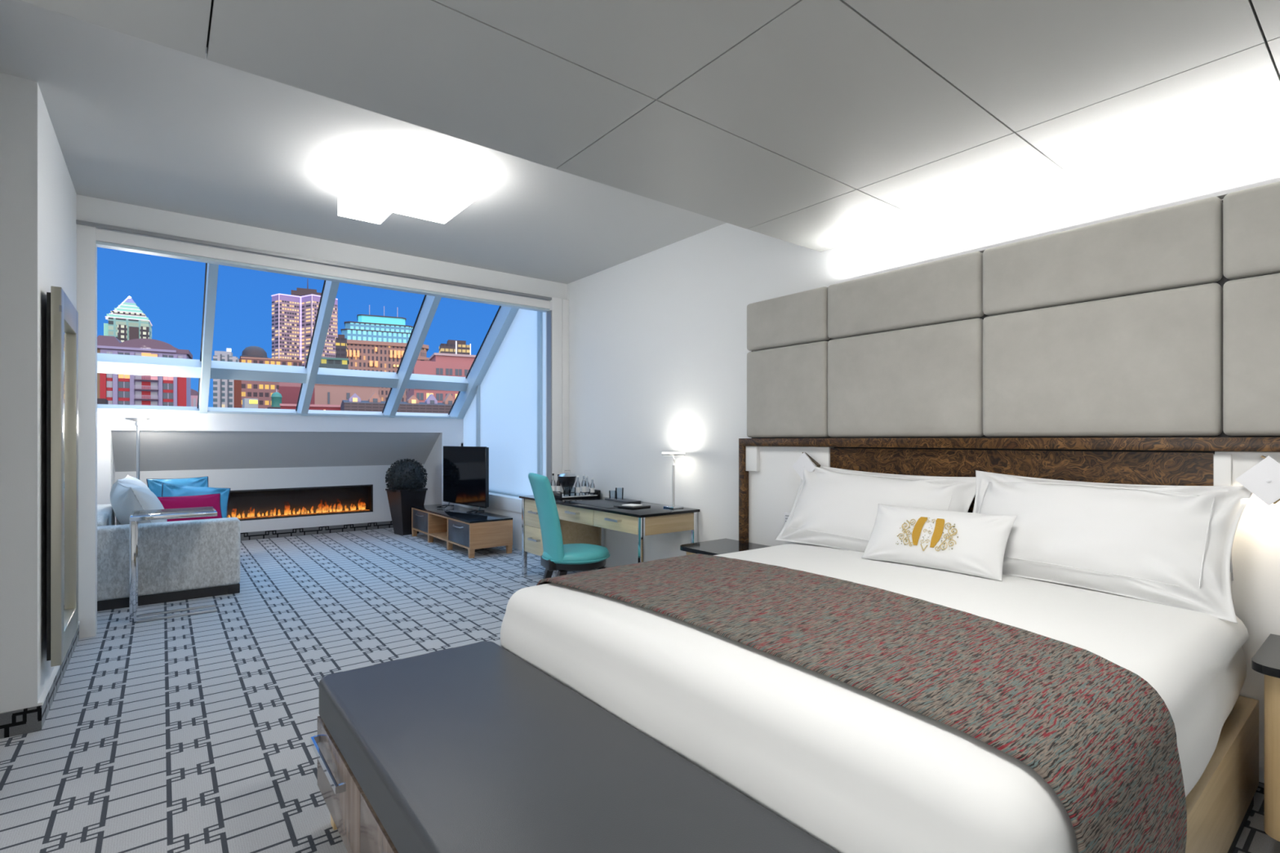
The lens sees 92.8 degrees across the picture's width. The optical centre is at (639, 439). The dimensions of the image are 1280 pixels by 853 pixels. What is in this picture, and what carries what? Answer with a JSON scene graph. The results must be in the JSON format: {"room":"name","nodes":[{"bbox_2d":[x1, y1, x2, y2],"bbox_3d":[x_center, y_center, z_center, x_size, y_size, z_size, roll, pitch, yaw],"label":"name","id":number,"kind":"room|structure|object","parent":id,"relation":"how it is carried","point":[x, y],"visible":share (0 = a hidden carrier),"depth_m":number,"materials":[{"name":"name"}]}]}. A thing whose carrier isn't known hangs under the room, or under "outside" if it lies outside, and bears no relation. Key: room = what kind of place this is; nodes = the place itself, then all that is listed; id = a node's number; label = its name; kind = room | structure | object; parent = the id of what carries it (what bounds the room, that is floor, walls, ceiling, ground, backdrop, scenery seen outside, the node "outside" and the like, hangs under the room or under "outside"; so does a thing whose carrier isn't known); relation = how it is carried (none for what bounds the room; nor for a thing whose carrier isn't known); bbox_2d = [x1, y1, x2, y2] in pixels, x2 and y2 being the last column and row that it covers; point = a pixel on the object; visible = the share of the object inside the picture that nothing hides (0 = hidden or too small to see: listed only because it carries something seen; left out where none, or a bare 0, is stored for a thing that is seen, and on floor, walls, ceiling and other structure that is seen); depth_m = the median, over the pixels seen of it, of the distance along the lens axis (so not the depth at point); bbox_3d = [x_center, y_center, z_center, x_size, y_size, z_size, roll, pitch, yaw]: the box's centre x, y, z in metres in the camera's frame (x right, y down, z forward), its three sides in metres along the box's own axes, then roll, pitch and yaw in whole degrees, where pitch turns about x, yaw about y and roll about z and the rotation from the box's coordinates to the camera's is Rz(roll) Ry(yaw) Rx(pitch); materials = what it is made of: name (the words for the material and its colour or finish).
{"room":"hotel room","nodes":[
{"label":"hotel room","id":0,"kind":"room"},
{"bbox_2d":[0,72,76,713],"bbox_3d":[-4.153,-0.300,2.593,2.462,3.200,1.585,0,0,-38],"label":"wall","id":1,"kind":"structure","parent":0,"point":[38,195],"depth_m":2.71,"materials":[{"name":"white paint"}]},
{"bbox_2d":[0,705,41,738],"bbox_3d":[-3.615,1.246,1.999,2.376,0.108,0.013,0,0,-38],"label":"baseboard","id":2,"kind":"structure","parent":1,"relation":"attached to","point":[28,720],"depth_m":2.69,"materials":[{"name":"carpet"}]},
{"bbox_2d":[37,620,79,706],"bbox_3d":[-3.178,1.188,3.357,0.016,0.013,1.575,0,0,-38],"label":"trim","id":3,"kind":"structure","parent":1,"relation":"attached to","point":[55,672],"depth_m":2.93,"materials":[{"name":"white paint"}]},
{"bbox_2d":[41,625,79,728],"bbox_3d":[-3.177,1.248,3.354,0.013,0.105,1.580,0,0,-38],"label":"baseboard","id":4,"kind":"structure","parent":1,"relation":"attached to","point":[47,704],"depth_m":3.18,"materials":[{"name":"carpet"}]},
{"bbox_2d":[46,285,78,666],"bbox_3d":[-2.945,0.170,3.104,0.071,1.760,0.731,0,0,-38],"label":"wall mirror","id":5,"kind":"object","parent":1,"relation":"attached to","point":[62,317],"visible":1,"depth_m":2.84,"materials":[{"name":"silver metal"}]},
{"bbox_2d":[64,326,70,618],"bbox_3d":[-2.941,0.170,3.107,0.012,1.500,0.530,0,0,-38],"label":"mirror glass","id":6,"kind":"object","parent":5,"relation":"on","point":[67,329],"depth_m":3.21,"materials":[{"name":"white"}]},
{"bbox_2d":[76,224,97,638],"bbox_3d":[-3.675,-0.065,4.054,0.093,2.730,0.125,0,0,-38],"label":"curtain","id":7,"kind":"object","parent":1,"relation":"attached to","point":[86,248],"depth_m":4.01,"materials":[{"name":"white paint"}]},
{"bbox_2d":[115,464,424,533],"bbox_3d":[-4.793,0.800,8.320,3.580,1.000,0.310,0,0,-38],"label":"wall","id":8,"kind":"structure","parent":0,"point":[235,479],"depth_m":8.24,"materials":[{"name":"white paint"}]},
{"bbox_2d":[226,484,373,520],"bbox_3d":[-4.766,0.850,8.276,2.108,0.395,0.205,0,0,-38],"label":"fireplace","id":9,"kind":"object","parent":8,"relation":"in","point":[279,503],"visible":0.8,"depth_m":8.40,"materials":[{"name":"black"}]},
{"bbox_2d":[240,520,393,541],"bbox_3d":[-4.693,1.250,8.192,3.580,0.100,0.015,0,0,-38],"label":"baseboard","id":10,"kind":"structure","parent":8,"relation":"attached to","point":[379,525],"depth_m":8.36,"materials":[{"name":"carpet"}]},
{"bbox_2d":[97,410,462,505],"bbox_3d":[-4.430,0.497,7.994,4.130,1.605,0.850,0,0,-38],"label":"wall","id":11,"kind":"structure","parent":0,"point":[169,441],"depth_m":7.62,"materials":[{"name":"white paint"}]},
{"bbox_2d":[97,408,462,418],"bbox_3d":[-4.292,-0.318,7.753,4.050,0.025,0.340,0,0,-38],"label":"trim","id":12,"kind":"structure","parent":11,"relation":"on","point":[98,409],"depth_m":7.35,"materials":[{"name":"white paint"}]},
{"bbox_2d":[97,262,516,417],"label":"window","id":13,"kind":"structure","parent":11,"relation":"in","point":[205,369],"depth_m":7.16,"materials":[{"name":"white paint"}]},
{"bbox_2d":[76,194,568,300],"bbox_3d":[-2.237,-0.675,5.213,4.150,3.950,0.235,0,0,-38],"label":"wall","id":14,"kind":"structure","parent":0,"point":[90,209],"depth_m":4.76,"materials":[{"name":"white paint"}]},
{"bbox_2d":[75,219,551,300],"bbox_3d":[-2.204,-1.417,5.115,3.718,0.023,0.026,0,0,-38],"label":"trim","id":15,"kind":"structure","parent":14,"relation":"attached to","point":[77,222],"depth_m":4.71,"materials":[{"name":"silver metal"}]},
{"bbox_2d":[95,228,550,312],"bbox_3d":[-2.290,-1.350,5.142,3.430,0.100,0.100,0,0,-38],"label":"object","id":16,"kind":"object","parent":14,"relation":"attached to","point":[108,239],"visible":1,"depth_m":4.79,"materials":[{"name":"white paint"}]},
{"bbox_2d":[545,297,568,493],"bbox_3d":[-0.849,-0.065,6.234,0.205,2.730,0.140,0,0,-38],"label":"curtain","id":17,"kind":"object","parent":14,"relation":"attached to","point":[557,319],"depth_m":6.18,"materials":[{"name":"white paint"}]},
{"bbox_2d":[0,0,725,284],"bbox_3d":[-0.961,-1.650,1.534,6.180,0.100,7.200,0,0,-38],"label":"ceiling","id":18,"kind":"structure","parent":0,"point":[135,121],"depth_m":3.52,"materials":[{"name":"grey paint"}]},
{"bbox_2d":[337,153,483,224],"bbox_3d":[-1.416,-1.512,3.712,0.590,0.175,0.890,0,0,-38],"label":"ceiling lamp","id":19,"kind":"object","parent":18,"relation":"attached to","point":[437,188],"visible":1,"depth_m":3.52,"materials":[{"name":"white"}]},
{"bbox_2d":[385,488,427,535],"bbox_3d":[-3.224,0.988,8.425,0.400,0.625,0.400,0,0,40],"label":"planter","id":20,"kind":"object","parent":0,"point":[401,500],"depth_m":8.29,"materials":[{"name":"black"}]},
{"bbox_2d":[0,527,1279,852],"bbox_3d":[-2.100,1.360,3.246,6.500,0.120,11.500,0,0,-38],"label":"floor","id":21,"kind":"structure","parent":0,"point":[188,734],"depth_m":3.12,"materials":[{"name":"carpet"}]},
{"bbox_2d":[125,417,151,479],"bbox_3d":[-5.339,0.535,6.488,0.240,1.530,0.240,0,0,-38],"label":"floor lamp","id":22,"kind":"object","parent":21,"relation":"on","point":[138,420],"visible":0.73,"depth_m":6.47,"materials":[{"name":"silver metal"}]},
{"bbox_2d":[97,503,239,611],"bbox_3d":[-4.471,0.970,5.644,1.125,0.660,2.100,0,0,-38],"label":"sofa","id":23,"kind":"object","parent":21,"relation":"on","point":[188,559],"visible":0.56,"depth_m":4.88,"materials":[{"name":"grey fabric"}]},
{"bbox_2d":[110,475,150,511],"bbox_3d":[-4.870,0.600,5.865,0.336,0.484,0.833,0,0,-32],"label":"cushion","id":24,"kind":"object","parent":23,"relation":"on","point":[128,479],"visible":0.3,"depth_m":5.66,"materials":[{"name":"grey fabric"}]},
{"bbox_2d":[111,482,167,524],"bbox_3d":[-4.275,0.610,5.211,0.821,0.465,0.355,0,0,39],"label":"cushion","id":25,"kind":"object","parent":23,"relation":"on","point":[126,499],"visible":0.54,"depth_m":4.96,"materials":[{"name":"grey fabric"}]},
{"bbox_2d":[146,476,208,497],"bbox_3d":[-4.774,0.611,6.332,0.244,0.428,0.528,0,0,42],"label":"throw cushion","id":26,"kind":"object","parent":23,"relation":"on","point":[154,485],"visible":0.24,"depth_m":6.32,"materials":[{"name":"blue fabric"}]},
{"bbox_2d":[157,493,222,521],"bbox_3d":[-4.211,0.685,5.696,0.214,0.326,0.528,0,0,45],"label":"throw cushion","id":27,"kind":"object","parent":23,"relation":"on","point":[211,500],"visible":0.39,"depth_m":5.69,"materials":[{"name":"pink fabric"}]},
{"bbox_2d":[161,483,230,518],"bbox_3d":[-4.424,0.655,6.064,0.611,0.451,0.283,0,0,-39],"label":"throw cushion","id":28,"kind":"object","parent":23,"relation":"on","point":[167,490],"visible":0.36,"depth_m":6.08,"materials":[{"name":"blue fabric"}]},
{"bbox_2d":[129,506,217,623],"bbox_3d":[-3.551,0.923,4.652,0.510,0.754,0.495,0,0,-38],"label":"side table","id":29,"kind":"object","parent":21,"relation":"on","point":[170,513],"visible":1,"depth_m":4.46,"materials":[{"name":"silver metal"}]},
{"bbox_2d":[385,457,427,535],"bbox_3d":[-3.224,0.777,8.429,0.559,1.046,0.562,0,0,40],"label":"potted topiary","id":30,"kind":"object","parent":21,"relation":"on","point":[405,490],"visible":1,"depth_m":8.28,"materials":[{"name":"black plant"}]},
{"bbox_2d":[411,503,512,558],"bbox_3d":[-2.277,1.097,7.592,0.538,0.405,1.988,0,0,-38],"label":"media cabinet","id":31,"kind":"object","parent":21,"relation":"on","point":[452,525],"visible":0.94,"depth_m":7.04,"materials":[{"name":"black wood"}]},
{"bbox_2d":[436,445,488,514],"bbox_3d":[-2.263,0.489,7.753,0.238,0.806,1.126,0,0,-44],"label":"television","id":32,"kind":"object","parent":31,"relation":"on","point":[465,468],"visible":1,"depth_m":7.70,"materials":[{"name":"black paint"}]},
{"bbox_2d":[528,472,609,578],"bbox_3d":[-0.522,0.772,4.584,0.602,1.055,0.514,0,0,-25],"label":"desk chair","id":33,"kind":"object","parent":21,"relation":"on","point":[557,556],"visible":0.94,"depth_m":4.40,"materials":[{"name":"teal leather"}]},
{"bbox_2d":[310,640,838,852],"bbox_3d":[-0.243,1.056,1.484,0.672,0.488,2.035,0,0,-38],"label":"bench","id":34,"kind":"object","parent":21,"relation":"on","point":[473,748],"visible":1,"depth_m":1.53,"materials":[{"name":"grey leather"}]},
{"bbox_2d":[519,494,699,577],"bbox_3d":[-0.352,0.919,5.264,0.599,0.762,1.880,0,0,-38],"label":"desk","id":35,"kind":"object","parent":21,"relation":"on","point":[580,523],"visible":0.7,"depth_m":4.93,"materials":[{"name":"black"}]},
{"bbox_2d":[552,488,600,499],"bbox_3d":[-0.641,0.507,5.763,0.420,0.062,0.345,0,0,-34],"label":"serving tray","id":36,"kind":"object","parent":35,"relation":"on","point":[557,495],"visible":0.48,"depth_m":5.66,"materials":[{"name":"black paint"}]},
{"bbox_2d":[551,473,555,491],"bbox_3d":[-0.823,0.421,5.781,0.044,0.200,0.044,0,0,-38],"label":"bottle","id":37,"kind":"object","parent":36,"relation":"on","point":[553,474],"visible":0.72,"depth_m":5.77,"materials":[{"name":"black"}]},
{"bbox_2d":[555,474,560,492],"bbox_3d":[-0.779,0.426,5.823,0.040,0.190,0.040,0,0,-38],"label":"bottle","id":38,"kind":"object","parent":36,"relation":"on","point":[557,485],"visible":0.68,"depth_m":5.81,"materials":[{"name":"black"}]},
{"bbox_2d":[563,486,569,496],"bbox_3d":[-0.675,0.479,5.616,0.064,0.085,0.064,0,0,-38],"label":"drinking glass","id":39,"kind":"object","parent":36,"relation":"on","point":[569,486],"visible":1,"depth_m":5.61,"materials":[{"name":"clear glass"}]},
{"bbox_2d":[558,470,576,494],"bbox_3d":[-0.689,0.405,5.788,0.172,0.233,0.172,0,0,-38],"label":"ice bucket","id":40,"kind":"object","parent":36,"relation":"on","point":[566,480],"visible":0.91,"depth_m":5.74,"materials":[{"name":"black paint"}]},
{"bbox_2d":[575,475,580,496],"bbox_3d":[-0.578,0.426,5.669,0.044,0.190,0.044,0,0,-38],"label":"bottle","id":41,"kind":"object","parent":36,"relation":"on","point":[577,489],"visible":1,"depth_m":5.65,"materials":[{"name":"clear glass"}]},
{"bbox_2d":[581,474,586,495],"bbox_3d":[-0.526,0.421,5.717,0.044,0.200,0.044,0,0,-38],"label":"bottle","id":42,"kind":"object","parent":36,"relation":"on","point":[583,488],"visible":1,"depth_m":5.71,"materials":[{"name":"clear glass"}]},
{"bbox_2d":[584,475,589,494],"bbox_3d":[-0.504,0.434,5.792,0.048,0.175,0.048,0,0,-38],"label":"bottle","id":43,"kind":"object","parent":36,"relation":"on","point":[587,487],"visible":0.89,"depth_m":5.78,"materials":[{"name":"clear glass"}]},
{"bbox_2d":[590,478,594,495],"bbox_3d":[-0.449,0.442,5.745,0.042,0.160,0.042,0,0,-38],"label":"bottle","id":44,"kind":"object","parent":36,"relation":"on","point":[592,489],"visible":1,"depth_m":5.74,"materials":[{"name":"clear glass"}]},
{"bbox_2d":[569,499,626,508],"bbox_3d":[-0.293,0.535,5.090,0.320,0.004,0.620,0,0,-35],"label":"desk mat","id":45,"kind":"object","parent":35,"relation":"on","point":[597,503],"visible":0.76,"depth_m":5.11,"materials":[{"name":"grey leather"}]},
{"bbox_2d":[604,497,640,503],"bbox_3d":[-0.152,0.531,5.331,0.140,0.014,0.360,0,0,-36],"label":"tray","id":46,"kind":"object","parent":35,"relation":"on","point":[624,500],"visible":0.89,"depth_m":5.24,"materials":[{"name":"grey plastic"}]},
{"bbox_2d":[608,490,615,498],"bbox_3d":[-0.244,0.488,5.425,0.064,0.070,0.064,0,0,-38],"label":"drinking glass","id":47,"kind":"object","parent":46,"relation":"on","point":[610,497],"visible":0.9,"depth_m":5.42,"materials":[{"name":"clear glass"}]},
{"bbox_2d":[615,487,623,499],"bbox_3d":[-0.180,0.473,5.360,0.072,0.100,0.072,0,0,-38],"label":"drinking glass","id":48,"kind":"object","parent":46,"relation":"on","point":[616,498],"visible":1,"depth_m":5.36,"materials":[{"name":"clear glass"}]},
{"bbox_2d":[613,503,650,509],"bbox_3d":[-0.063,0.529,4.830,0.220,0.018,0.200,0,0,44],"label":"dish","id":49,"kind":"object","parent":35,"relation":"on","point":[620,506],"visible":0.82,"depth_m":4.76,"materials":[{"name":"black paint"}]},
{"bbox_2d":[622,503,642,506],"bbox_3d":[-0.063,0.517,4.830,0.120,0.004,0.110,0,0,38],"label":"notepad","id":50,"kind":"object","parent":49,"relation":"on","point":[628,504],"visible":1,"depth_m":4.82,"materials":[{"name":"white paper"}]},
{"bbox_2d":[662,452,684,509],"bbox_3d":[0.262,0.319,4.780,0.182,0.438,0.182,0,0,-38],"label":"desk lamp","id":51,"kind":"object","parent":35,"relation":"on","point":[673,506],"visible":1,"depth_m":4.77,"materials":[{"name":"silver metal"}]},
{"bbox_2d":[680,538,771,555],"bbox_3d":[0.598,0.991,3.849,0.470,0.618,0.580,0,0,-38],"label":"nightstand","id":52,"kind":"object","parent":21,"relation":"on","point":[716,547],"visible":0.16,"depth_m":3.89,"materials":[{"name":"black"}]},
{"bbox_2d":[500,542,1258,852],"bbox_3d":[0.806,0.934,2.341,2.042,0.732,2.020,0,0,-38],"label":"bed","id":53,"kind":"object","parent":21,"relation":"on","point":[855,770],"visible":0.56,"depth_m":1.60,"materials":[{"name":"white fabric"}]},
{"bbox_2d":[536,553,1186,852],"bbox_3d":[0.469,0.848,2.074,0.962,0.600,2.086,0,0,-38],"label":"throw","id":54,"kind":"object","parent":53,"relation":"on","point":[1097,732],"visible":0.93,"depth_m":1.49,"materials":[{"name":"multicoloured fabric"}]},
{"bbox_2d":[775,464,976,552],"bbox_3d":[1.222,0.385,3.245,0.305,0.492,1.054,0,0,-39],"label":"pillow","id":55,"kind":"object","parent":53,"relation":"on","point":[835,508],"visible":0.66,"depth_m":3.22,"materials":[{"name":"white fabric"}]},
{"bbox_2d":[861,503,1017,581],"bbox_3d":[1.321,0.445,2.745,0.197,0.252,0.620,0,0,-39],"label":"pillow","id":56,"kind":"object","parent":53,"relation":"on","point":[972,544],"visible":1,"depth_m":2.66,"materials":[{"name":"white fabric"}]},
{"bbox_2d":[972,470,1253,623],"bbox_3d":[1.802,0.380,2.486,0.306,0.463,0.975,0,0,-35],"label":"pillow","id":57,"kind":"object","parent":53,"relation":"on","point":[1167,545],"visible":0.8,"depth_m":2.30,"materials":[{"name":"white fabric"}]},
{"bbox_2d":[1251,633,1279,841],"bbox_3d":[2.221,0.991,1.779,0.470,0.618,0.580,0,0,-38],"label":"nightstand","id":58,"kind":"object","parent":21,"relation":"on","point":[1266,660],"visible":1,"depth_m":1.85,"materials":[{"name":"black"}]},
{"bbox_2d":[17,0,1279,252],"bbox_3d":[0.023,-1.393,0.358,6.078,0.415,4.135,0,0,-38],"label":"ceiling","id":59,"kind":"structure","parent":0,"point":[820,126],"depth_m":2.02,"materials":[{"name":"grey paint"}]},
{"bbox_2d":[568,121,1279,783],"bbox_3d":[1.561,-0.300,3.422,0.120,3.200,7.260,0,0,-38],"label":"wall","id":60,"kind":"structure","parent":0,"point":[658,351],"depth_m":4.67,"materials":[{"name":"white paint"}]},
{"bbox_2d":[738,181,1279,768],"bbox_3d":[1.747,0.190,2.917,0.209,2.220,3.235,0,0,-38],"label":"headboard","id":61,"kind":"object","parent":60,"relation":"attached to","point":[1142,348],"visible":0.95,"depth_m":2.69,"materials":[{"name":"beige fabric"}]},
{"bbox_2d":[784,512,790,524],"bbox_3d":[0.951,0.512,3.820,0.014,0.105,0.110,0,0,-38],"label":"wall outlet","id":62,"kind":"object","parent":61,"relation":"attached to","point":[786,514],"visible":0.24,"depth_m":3.85,"materials":[{"name":"white plastic"}]},
{"bbox_2d":[792,452,820,479],"bbox_3d":[1.016,0.162,3.657,0.112,0.173,0.175,0,0,-38],"label":"light","id":63,"kind":"object","parent":61,"relation":"attached to","point":[805,461],"visible":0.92,"depth_m":3.63,"materials":[{"name":"white plastic"}]},
{"bbox_2d":[835,177,1279,284],"bbox_3d":[2.182,-0.931,2.371,0.060,0.017,3.240,0,0,-38],"label":"lamp","id":64,"kind":"object","parent":61,"relation":"on","point":[1220,194],"visible":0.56,"depth_m":2.63,"materials":[{"name":"white plastic"}]},
{"bbox_2d":[1230,555,1233,581],"bbox_3d":[2.179,0.410,2.253,0.022,0.221,0.013,0,0,4],"label":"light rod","id":65,"kind":"object","parent":61,"relation":"attached to","point":[1231,565],"visible":0.24,"depth_m":2.25,"materials":[{"name":"silver metal"}]},
{"bbox_2d":[1235,455,1279,506],"bbox_3d":[2.211,0.142,2.133,0.112,0.173,0.175,0,0,-38],"label":"light","id":66,"kind":"object","parent":61,"relation":"attached to","point":[1262,480],"visible":1,"depth_m":2.11,"materials":[{"name":"white plastic"}]},
{"bbox_3d":[-1.641,1.025,7.735,0.100,0.550,3.000,0,0,-38],"label":"wall","id":67,"kind":"structure","parent":0,"visible":0},
{"bbox_2d":[453,502,541,556],"bbox_3d":[-1.721,1.080,7.666,0.110,0.440,2.990,0,0,-38],"label":"trim","id":68,"kind":"structure","parent":67,"relation":"attached to","point":[517,517],"depth_m":7.31,"materials":[{"name":"white paint"}]},
{"bbox_2d":[462,308,545,497],"bbox_3d":[-1.751,-0.530,7.859,0.080,3.660,3.330,0,0,-38],"label":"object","id":69,"kind":"structure","parent":67,"relation":"in","point":[505,413],"depth_m":7.62,"materials":[{"name":"blue paint"}]},
{"bbox_2d":[488,492,521,513],"bbox_3d":[-1.729,0.780,7.660,0.130,0.160,2.990,0,0,-38],"label":"trim","id":70,"kind":"structure","parent":67,"relation":"attached to","point":[505,502],"depth_m":7.47,"materials":[{"name":"white paint"}]},
{"label":"outside","id":71,"kind":"structure","parent":0,"visible":0},
{"bbox_3d":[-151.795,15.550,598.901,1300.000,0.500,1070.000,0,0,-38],"label":"ground","id":72,"kind":"structure","parent":71,"visible":0},
{"bbox_2d":[97,398,107,404],"bbox_3d":[-110.040,3.600,121.907,5.200,23.400,8.340,0,0,-38],"label":"building","id":73,"kind":"structure","parent":72,"relation":"on","point":[100,401],"depth_m":120.24,"materials":[{"name":"black"}]},
{"bbox_2d":[103,295,152,342],"bbox_3d":[-515.909,-65.050,615.331,35.158,160.700,36.800,0,0,-35],"label":"tower","id":74,"kind":"structure","parent":72,"relation":"on","point":[126,322],"depth_m":603.53,"materials":[{"name":"teal"}]},
{"bbox_2d":[97,335,192,406],"bbox_3d":[-152.835,-7.500,188.419,22.699,45.600,16.900,0,0,-32],"label":"apartment block","id":75,"kind":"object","parent":72,"relation":"on","point":[117,388],"visible":0.41,"depth_m":182.34,"materials":[{"name":"concrete"}]},
{"bbox_2d":[191,388,198,406],"bbox_3d":[-192.397,-3.450,262.070,6.500,37.500,10.100,0,0,-38],"label":"building","id":76,"kind":"structure","parent":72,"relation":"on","point":[194,393],"depth_m":258.44,"materials":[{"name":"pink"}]},
{"bbox_2d":[213,348,239,408],"bbox_3d":[-259.782,-20.700,383.079,12.264,72.000,14.300,0,0,-29],"label":"apartment tower","id":77,"kind":"structure","parent":72,"relation":"on","point":[223,389],"depth_m":376.85,"materials":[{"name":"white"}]},
{"bbox_2d":[242,398,257,408],"bbox_3d":[-75.711,3.700,118.474,2.200,23.200,4.100,0,0,-38],"label":"kiosk","id":78,"kind":"object","parent":72,"relation":"on","point":[246,402],"visible":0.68,"depth_m":116.97,"materials":[{"name":"silver metal"}]},
{"bbox_2d":[238,346,268,362],"bbox_3d":[-269.198,-24.900,424.486,18.948,80.400,20.000,0,0,-28],"label":"domed tower","id":79,"kind":"structure","parent":72,"relation":"on","point":[251,351],"depth_m":418.36,"materials":[{"name":"grey"}]},
{"bbox_2d":[233,356,302,408],"bbox_3d":[-201.787,-13.900,332.157,30.843,58.400,22.400,0,0,-30],"label":"office block","id":80,"kind":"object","parent":72,"relation":"on","point":[263,391],"visible":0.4,"depth_m":320.61,"materials":[{"name":"brown brick"}]},
{"bbox_2d":[266,388,282,408],"bbox_3d":[-68.630,2.850,115.194,2.700,24.900,2.800,0,0,-38],"label":"cupola","id":81,"kind":"object","parent":72,"relation":"on","point":[276,397],"visible":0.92,"depth_m":114.46,"materials":[{"name":"green metal"}]},
{"bbox_2d":[279,382,315,404],"bbox_3d":[-70.587,1.200,125.647,6.181,28.200,10.000,0,0,-29],"label":"brick block","id":82,"kind":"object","parent":72,"relation":"on","point":[290,392],"visible":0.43,"depth_m":120.83,"materials":[{"name":"red"}]},
{"bbox_2d":[271,283,337,366],"bbox_3d":[-420.362,-94.700,765.220,73.959,220.000,45.142,0,0,-26],"label":"tower","id":83,"kind":"structure","parent":72,"relation":"on","point":[294,316],"depth_m":754.59,"materials":[{"name":"purple concrete"}]},
{"bbox_2d":[278,293,279,358],"bbox_3d":[-440.941,-103.200,745.088,0.606,149.000,0.700,0,0,-26],"label":"light","id":84,"kind":"object","parent":83,"relation":"attached to","point":[278,294],"depth_m":744.71,"materials":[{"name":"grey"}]},
{"bbox_2d":[300,297,301,359],"bbox_3d":[-422.836,-103.200,760.413,1.559,149.000,1.800,0,0,-26],"label":"light","id":85,"kind":"object","parent":83,"relation":"attached to","point":[300,297],"depth_m":759.58,"materials":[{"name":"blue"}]},
{"bbox_2d":[271,293,337,299],"bbox_3d":[-417.348,-177.900,755.093,75.524,1.299,19.690,0,0,-15],"label":"light","id":86,"kind":"object","parent":83,"relation":"attached to","point":[293,296],"depth_m":753.49,"materials":[{"name":"purple"}]},
{"bbox_2d":[311,294,312,334],"bbox_3d":[-402.893,-103.200,749.246,0.606,149.000,0.700,0,0,-26],"label":"light","id":87,"kind":"object","parent":83,"relation":"attached to","point":[312,295],"depth_m":749.09,"materials":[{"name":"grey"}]},
{"bbox_2d":[280,403,340,410],"bbox_3d":[-59.007,4.550,111.341,11.203,21.500,9.800,0,0,-28],"label":"shed","id":88,"kind":"object","parent":72,"relation":"on","point":[312,406],"visible":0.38,"depth_m":107.68,"materials":[{"name":"red"}]},
{"bbox_2d":[306,355,349,369],"bbox_3d":[-154.139,-12.200,301.710,18.264,55.000,16.500,0,0,-25],"label":"glass office block","id":89,"kind":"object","parent":72,"relation":"on","point":[326,362],"visible":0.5,"depth_m":295.86,"materials":[{"name":"green glass"}]},
{"bbox_2d":[335,334,346,358],"bbox_3d":[-254.336,-36.700,519.568,8.246,104.000,12.000,0,0,-24],"label":"slab tower","id":90,"kind":"structure","parent":72,"relation":"on","point":[340,342],"depth_m":514.21,"materials":[{"name":"grey"}]},
{"bbox_2d":[314,383,378,404],"bbox_3d":[-74.123,0.500,152.038,14.825,29.600,12.200,0,0,-34],"label":"building","id":91,"kind":"structure","parent":72,"relation":"on","point":[325,394],"depth_m":146.14,"materials":[{"name":"brown"}]},
{"bbox_2d":[340,305,428,401],"bbox_3d":[-252.836,-57.200,599.749,82.000,145.000,56.000,0,0,-24],"label":"building","id":92,"kind":"structure","parent":72,"relation":"on","point":[375,343],"depth_m":576.17,"materials":[{"name":"brown concrete"}]},
{"bbox_2d":[340,391,454,415],"bbox_3d":[-34.602,4.100,92.239,18.742,22.400,9.000,0,0,-29],"label":"terrace","id":93,"kind":"object","parent":72,"relation":"on","point":[354,403],"visible":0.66,"depth_m":88.01,"materials":[{"name":"stone"}]},
{"bbox_2d":[406,356,430,400],"bbox_3d":[-94.361,-9.800,266.682,13.875,50.200,16.400,0,0,-25],"label":"annex","id":94,"kind":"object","parent":72,"relation":"on","point":[418,358],"visible":0.11,"depth_m":259.35,"materials":[{"name":"brown stone"}]},
{"bbox_2d":[409,352,475,402],"bbox_3d":[-72.769,-8.300,234.852,28.411,47.200,18.000,0,0,-26],"label":"brick building","id":95,"kind":"structure","parent":72,"relation":"on","point":[440,364],"depth_m":225.41,"materials":[{"name":"red"}]},
{"bbox_2d":[439,339,471,355],"bbox_3d":[-147.860,-31.450,486.882,22.545,93.500,20.400,0,0,-22],"label":"office tower","id":96,"kind":"structure","parent":72,"relation":"on","point":[455,347],"depth_m":478.48,"materials":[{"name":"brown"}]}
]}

